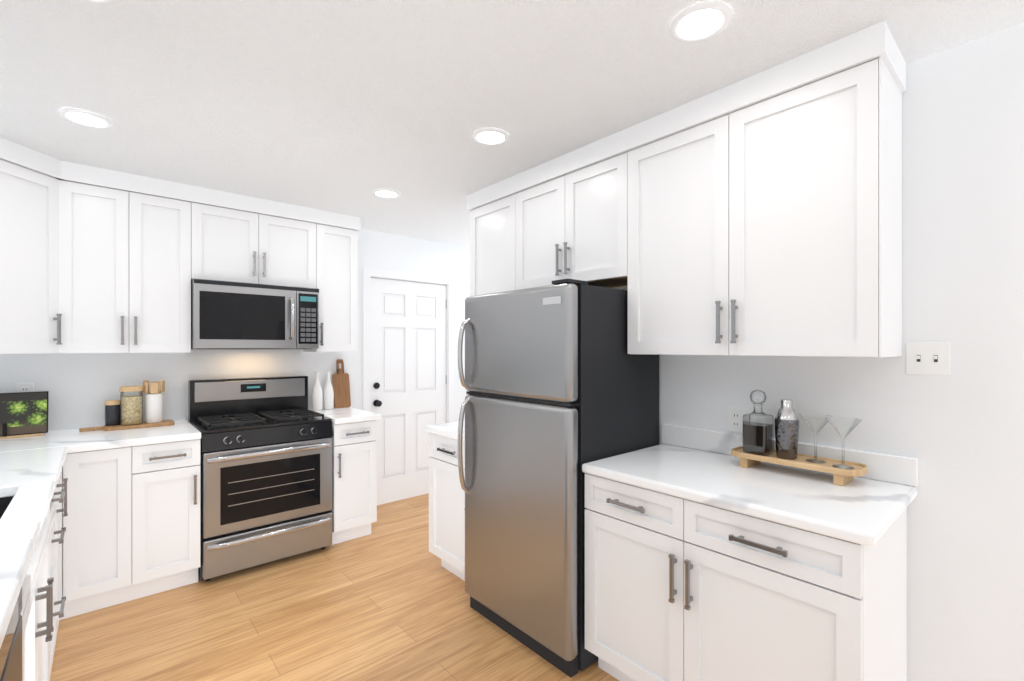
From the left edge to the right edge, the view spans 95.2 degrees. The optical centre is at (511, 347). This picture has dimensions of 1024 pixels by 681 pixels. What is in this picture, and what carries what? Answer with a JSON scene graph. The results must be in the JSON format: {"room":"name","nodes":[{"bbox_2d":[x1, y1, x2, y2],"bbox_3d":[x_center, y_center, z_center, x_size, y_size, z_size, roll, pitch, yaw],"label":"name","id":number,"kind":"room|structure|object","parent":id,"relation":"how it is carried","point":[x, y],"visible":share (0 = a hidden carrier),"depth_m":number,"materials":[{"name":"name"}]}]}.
{"room":"kitchen","nodes":[
{"label":"kitchen","id":0,"kind":"room"},
{"bbox_2d":[0,229,469,430],"bbox_3d":[-1.623,0.190,3.842,4.420,2.440,0.120,0,0,-41],"label":"wall","id":1,"kind":"structure","parent":0,"point":[81,388],"depth_m":3.30,"materials":[{"name":"white paint"}]},
{"bbox_2d":[16,383,33,392],"bbox_3d":[-2.822,0.260,2.707,0.072,0.115,0.008,0,0,-41],"label":"electrical outlet","id":2,"kind":"object","parent":1,"relation":"attached to","point":[24,387],"visible":0.42,"depth_m":2.71,"materials":[{"name":"white plastic"}]},
{"bbox_2d":[0,145,75,353],"bbox_3d":[-2.711,-0.460,2.408,0.644,0.980,0.596,0,0,-41],"label":"upper cabinet","id":3,"kind":"object","parent":1,"relation":"attached to","point":[38,190],"depth_m":2.46,"materials":[{"name":"white wood"}]},
{"bbox_2d":[76,173,143,352],"bbox_3d":[-2.469,-0.462,2.775,0.408,0.976,0.363,0,0,-41],"label":"upper cabinet","id":4,"kind":"object","parent":1,"relation":"attached to","point":[96,260],"depth_m":2.71,"materials":[{"name":"white wood"}]},
{"bbox_2d":[144,189,195,352],"bbox_3d":[-2.279,-0.462,2.966,0.364,0.976,0.325,0,0,-41],"label":"upper cabinet","id":5,"kind":"object","parent":1,"relation":"attached to","point":[169,218],"depth_m":2.89,"materials":[{"name":"white wood"}]},
{"bbox_2d":[196,197,319,288],"bbox_3d":[-1.851,-0.697,3.341,0.773,0.506,0.325,0,0,-41],"label":"upper cabinet","id":6,"kind":"object","parent":1,"relation":"attached to","point":[235,243],"depth_m":3.20,"materials":[{"name":"white wood"}]},
{"bbox_2d":[191,278,318,348],"bbox_3d":[-1.808,-0.213,3.291,0.763,0.444,0.457,0,0,-41],"label":"microwave","id":7,"kind":"object","parent":6,"relation":"attached to","point":[232,315],"visible":1,"depth_m":3.13,"materials":[{"name":"silver metal"}]},
{"bbox_2d":[302,217,359,351],"bbox_3d":[-1.441,-0.462,3.700,0.318,0.976,0.325,0,0,-41],"label":"upper cabinet","id":8,"kind":"object","parent":1,"relation":"attached to","point":[338,291],"depth_m":3.59,"materials":[{"name":"white wood"}]},
{"bbox_2d":[363,267,453,504],"bbox_3d":[-0.963,0.357,4.386,0.942,2.106,0.171,0,0,-41],"label":"door","id":9,"kind":"structure","parent":1,"relation":"attached to","point":[408,357],"depth_m":4.35,"materials":[{"name":"white wood"}]},
{"bbox_2d":[467,280,469,394],"bbox_3d":[-0.250,0.360,4.954,0.550,2.100,0.016,0,0,-41],"label":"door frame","id":10,"kind":"structure","parent":1,"relation":"attached to","point":[468,288],"depth_m":4.77,"materials":[{"name":"white"}]},
{"bbox_2d":[50,493,618,680],"bbox_3d":[1.019,1.440,0.825,4.420,0.060,8.140,0,0,-41],"label":"floor","id":11,"kind":"structure","parent":0,"point":[387,598],"depth_m":2.35,"materials":[{"name":"brown wood"}]},
{"bbox_2d":[0,587,21,680],"bbox_3d":[-1.204,0.974,0.701,0.602,0.872,0.596,0,0,-41],"label":"dishwasher","id":12,"kind":"object","parent":11,"relation":"on","point":[11,659],"visible":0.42,"depth_m":1.01,"materials":[{"name":"grey"}]},
{"bbox_2d":[20,556,51,680],"bbox_3d":[-1.713,1.100,1.253,0.618,0.620,0.779,0,0,-41],"label":"base cabinet","id":13,"kind":"object","parent":11,"relation":"on","point":[36,612],"depth_m":1.44,"materials":[{"name":"white wood"}]},
{"bbox_2d":[31,476,59,662],"bbox_3d":[-2.114,0.972,1.711,0.618,0.876,0.477,0,0,-41],"label":"base cabinet","id":14,"kind":"object","parent":11,"relation":"on","point":[48,542],"depth_m":1.98,"materials":[{"name":"white wood"}]},
{"bbox_2d":[60,452,83,619],"bbox_3d":[-2.352,0.972,2.028,0.678,0.876,0.430,0,0,-41],"label":"base cabinet","id":15,"kind":"object","parent":11,"relation":"on","point":[72,472],"depth_m":2.39,"materials":[{"name":"white wood"}]},
{"bbox_2d":[84,445,147,612],"bbox_3d":[-2.349,0.972,2.684,0.351,0.876,0.643,0,0,-41],"label":"base cabinet","id":16,"kind":"object","parent":11,"relation":"on","point":[120,525],"depth_m":2.50,"materials":[{"name":"white wood"}]},
{"bbox_2d":[0,429,79,648],"bbox_3d":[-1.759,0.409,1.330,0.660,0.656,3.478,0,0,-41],"label":"countertop","id":17,"kind":"structure","parent":16,"relation":"on","point":[31,468],"depth_m":1.60,"materials":[{"name":"stone"}]},
{"bbox_2d":[0,391,48,438],"bbox_3d":[-2.771,0.369,2.558,0.330,0.245,0.080,0,0,-41],"label":"easel","id":18,"kind":"object","parent":17,"relation":"on","point":[5,436],"visible":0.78,"depth_m":2.59,"materials":[{"name":"brown wood"}]},
{"bbox_2d":[0,392,46,435],"bbox_3d":[-2.764,0.363,2.550,0.320,0.225,0.002,0,-8,-41],"label":"canvas painting","id":19,"kind":"object","parent":18,"relation":"on","point":[22,413],"visible":1,"depth_m":2.60},
{"bbox_2d":[76,420,200,451],"bbox_3d":[-2.234,0.513,2.791,0.551,0.040,0.654,0,0,-41],"label":"countertop","id":20,"kind":"structure","parent":16,"relation":"on","point":[182,430],"depth_m":2.63,"materials":[{"name":"stone"}]},
{"bbox_2d":[79,380,173,431],"bbox_3d":[-2.378,0.350,2.899,0.450,0.284,0.175,0,0,-41],"label":"canisters","id":21,"kind":"object","parent":20,"relation":"on","point":[124,412],"visible":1,"depth_m":2.88,"materials":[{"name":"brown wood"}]},
{"bbox_2d":[148,439,199,595],"bbox_3d":[-2.173,0.972,2.855,0.372,0.876,0.618,0,0,-41],"label":"base cabinet","id":22,"kind":"object","parent":11,"relation":"on","point":[173,467],"depth_m":2.67,"materials":[{"name":"white wood"}]},
{"bbox_2d":[188,376,332,580],"bbox_3d":[-1.711,0.815,3.203,0.765,1.190,0.680,0,0,-41],"label":"range","id":23,"kind":"object","parent":11,"relation":"on","point":[265,469],"visible":0.98,"depth_m":3.02,"materials":[{"name":"grey metal"}]},
{"bbox_2d":[331,420,376,544],"bbox_3d":[-1.326,0.972,3.596,0.316,0.876,0.618,0,0,-41],"label":"base cabinet","id":24,"kind":"object","parent":11,"relation":"on","point":[354,445],"depth_m":3.37,"materials":[{"name":"white wood"}]},
{"bbox_2d":[308,407,380,424],"bbox_3d":[-1.313,0.513,3.601,0.344,0.040,0.648,0,0,-41],"label":"countertop","id":25,"kind":"structure","parent":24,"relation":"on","point":[343,415],"depth_m":3.44,"materials":[{"name":"stone"}]},
{"bbox_2d":[312,372,322,410],"bbox_3d":[-1.536,0.342,3.686,0.080,0.300,0.080,0,0,-41],"label":"ceramic bottle","id":26,"kind":"object","parent":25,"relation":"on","point":[317,399],"visible":1,"depth_m":3.66,"materials":[{"name":"white ceramic"}]},
{"bbox_2d":[323,372,333,409],"bbox_3d":[-1.476,0.342,3.758,0.080,0.300,0.080,0,0,-41],"label":"ceramic bottle","id":27,"kind":"object","parent":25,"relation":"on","point":[328,398],"visible":1,"depth_m":3.73,"materials":[{"name":"white ceramic"}]},
{"bbox_2d":[332,359,350,407],"bbox_3d":[-1.417,0.295,3.876,0.135,0.400,0.080,0,0,-41],"label":"cutting board","id":28,"kind":"object","parent":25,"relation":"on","point":[341,386],"visible":1,"depth_m":3.87,"materials":[{"name":"brown wood"}]},
{"bbox_2d":[429,433,464,580],"bbox_3d":[-0.147,0.972,2.976,0.666,0.876,0.478,0,0,-41],"label":"base cabinet","id":29,"kind":"object","parent":11,"relation":"on","point":[446,519],"visible":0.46,"depth_m":2.82,"materials":[{"name":"white wood"}]},
{"bbox_2d":[425,421,464,441],"bbox_3d":[-0.142,0.463,2.988,0.653,0.140,0.496,0,0,-41],"label":"countertop","id":30,"kind":"structure","parent":29,"relation":"on","point":[448,430],"depth_m":2.86,"materials":[{"name":"stone"}]},
{"bbox_2d":[458,279,658,677],"bbox_3d":[0.223,0.558,2.456,0.768,1.704,0.770,0,0,-41],"label":"refrigerator","id":31,"kind":"object","parent":11,"relation":"on","point":[559,383],"visible":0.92,"depth_m":2.15,"materials":[{"name":"grey metal"}]},
{"bbox_2d":[585,473,906,680],"bbox_3d":[0.854,0.972,1.832,0.666,0.876,0.972,0,0,-41],"label":"base cabinets","id":32,"kind":"object","parent":11,"relation":"on","point":[679,589],"visible":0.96,"depth_m":1.57,"materials":[{"name":"white wood"}]},
{"bbox_2d":[582,424,917,546],"bbox_3d":[0.871,0.463,1.831,0.653,0.140,1.008,0,0,-41],"label":"countertop","id":33,"kind":"structure","parent":32,"relation":"on","point":[704,467],"depth_m":1.70,"materials":[{"name":"stone"}]},
{"bbox_2d":[731,390,867,485],"bbox_3d":[1.115,0.334,1.846,0.160,0.316,0.460,0,0,-41],"label":"tray","id":34,"kind":"object","parent":33,"relation":"on","point":[756,447],"visible":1,"depth_m":1.84,"materials":[{"name":"brown wood"}]},
{"bbox_2d":[0,0,1023,247],"bbox_3d":[1.019,-1.060,0.825,4.420,0.060,8.140,0,0,-41],"label":"ceiling","id":35,"kind":"structure","parent":0,"point":[342,106],"depth_m":1.79,"materials":[{"name":"white paint"}]},
{"bbox_2d":[58,108,113,128],"bbox_3d":[-1.905,-1.024,2.093,0.184,0.009,0.184,0,0,-41],"label":"recessed light","id":36,"kind":"object","parent":35,"relation":"in","point":[85,118],"visible":1,"depth_m":2.09,"materials":[{"name":"white plastic"}]},
{"bbox_2d":[82,0,118,4],"bbox_3d":[-1.214,-1.024,1.303,0.184,0.009,0.184,0,0,-41],"label":"recessed light","id":37,"kind":"object","parent":35,"relation":"in","point":[104,2],"visible":1,"depth_m":1.38,"materials":[{"name":"white plastic"}]},
{"bbox_2d":[372,189,400,198],"bbox_3d":[-0.835,-1.024,3.110,0.184,0.009,0.184,0,0,-41],"label":"recessed light","id":38,"kind":"object","parent":35,"relation":"in","point":[386,193],"visible":1,"depth_m":3.10,"materials":[{"name":"white plastic"}]},
{"bbox_2d":[472,128,509,145],"bbox_3d":[-0.104,-1.024,2.275,0.184,0.009,0.184,0,0,-41],"label":"recessed light","id":39,"kind":"object","parent":35,"relation":"in","point":[490,136],"visible":1,"depth_m":2.27,"materials":[{"name":"white plastic"}]},
{"bbox_2d":[669,1,731,42],"bbox_3d":[0.594,-1.024,1.477,0.184,0.009,0.184,0,0,-41],"label":"recessed light","id":40,"kind":"object","parent":35,"relation":"in","point":[700,21],"visible":1,"depth_m":1.47,"materials":[{"name":"white plastic"}]},
{"bbox_2d":[614,22,1023,680],"bbox_3d":[2.609,0.190,1.354,1.330,2.440,6.600,0,0,-41],"label":"wall","id":41,"kind":"structure","parent":0,"point":[958,432],"depth_m":1.60,"materials":[{"name":"white paint"}]},
{"bbox_2d":[467,184,522,295],"bbox_3d":[0.009,-0.462,3.061,0.325,0.976,0.526,0,0,-41],"label":"upper cabinet","id":42,"kind":"object","parent":41,"relation":"attached to","point":[496,222],"depth_m":2.95,"materials":[{"name":"white wood"}]},
{"bbox_2d":[523,144,626,288],"bbox_3d":[0.405,-0.647,2.609,0.325,0.606,0.792,0,0,-41],"label":"upper cabinet","id":43,"kind":"object","parent":41,"relation":"attached to","point":[575,216],"depth_m":2.44,"materials":[{"name":"white wood"}]},
{"bbox_2d":[728,407,743,432],"bbox_3d":[1.029,0.330,2.143,0.008,0.115,0.072,0,0,-41],"label":"outlet","id":44,"kind":"object","parent":41,"relation":"attached to","point":[735,419],"visible":0.9,"depth_m":2.14,"materials":[{"name":"white plastic"}]},
{"bbox_2d":[611,40,905,356],"bbox_3d":[0.961,-0.462,1.973,0.325,0.976,1.015,0,0,-41],"label":"upper cabinet","id":45,"kind":"object","parent":41,"relation":"attached to","point":[759,214],"depth_m":1.72,"materials":[{"name":"white wood"}]},
{"bbox_2d":[906,342,949,374],"bbox_3d":[1.461,0.037,1.644,0.016,0.115,0.118,0,0,-41],"label":"switch plate","id":46,"kind":"object","parent":41,"relation":"attached to","point":[927,358],"visible":1,"depth_m":1.64,"materials":[{"name":"white plastic"}]}
]}

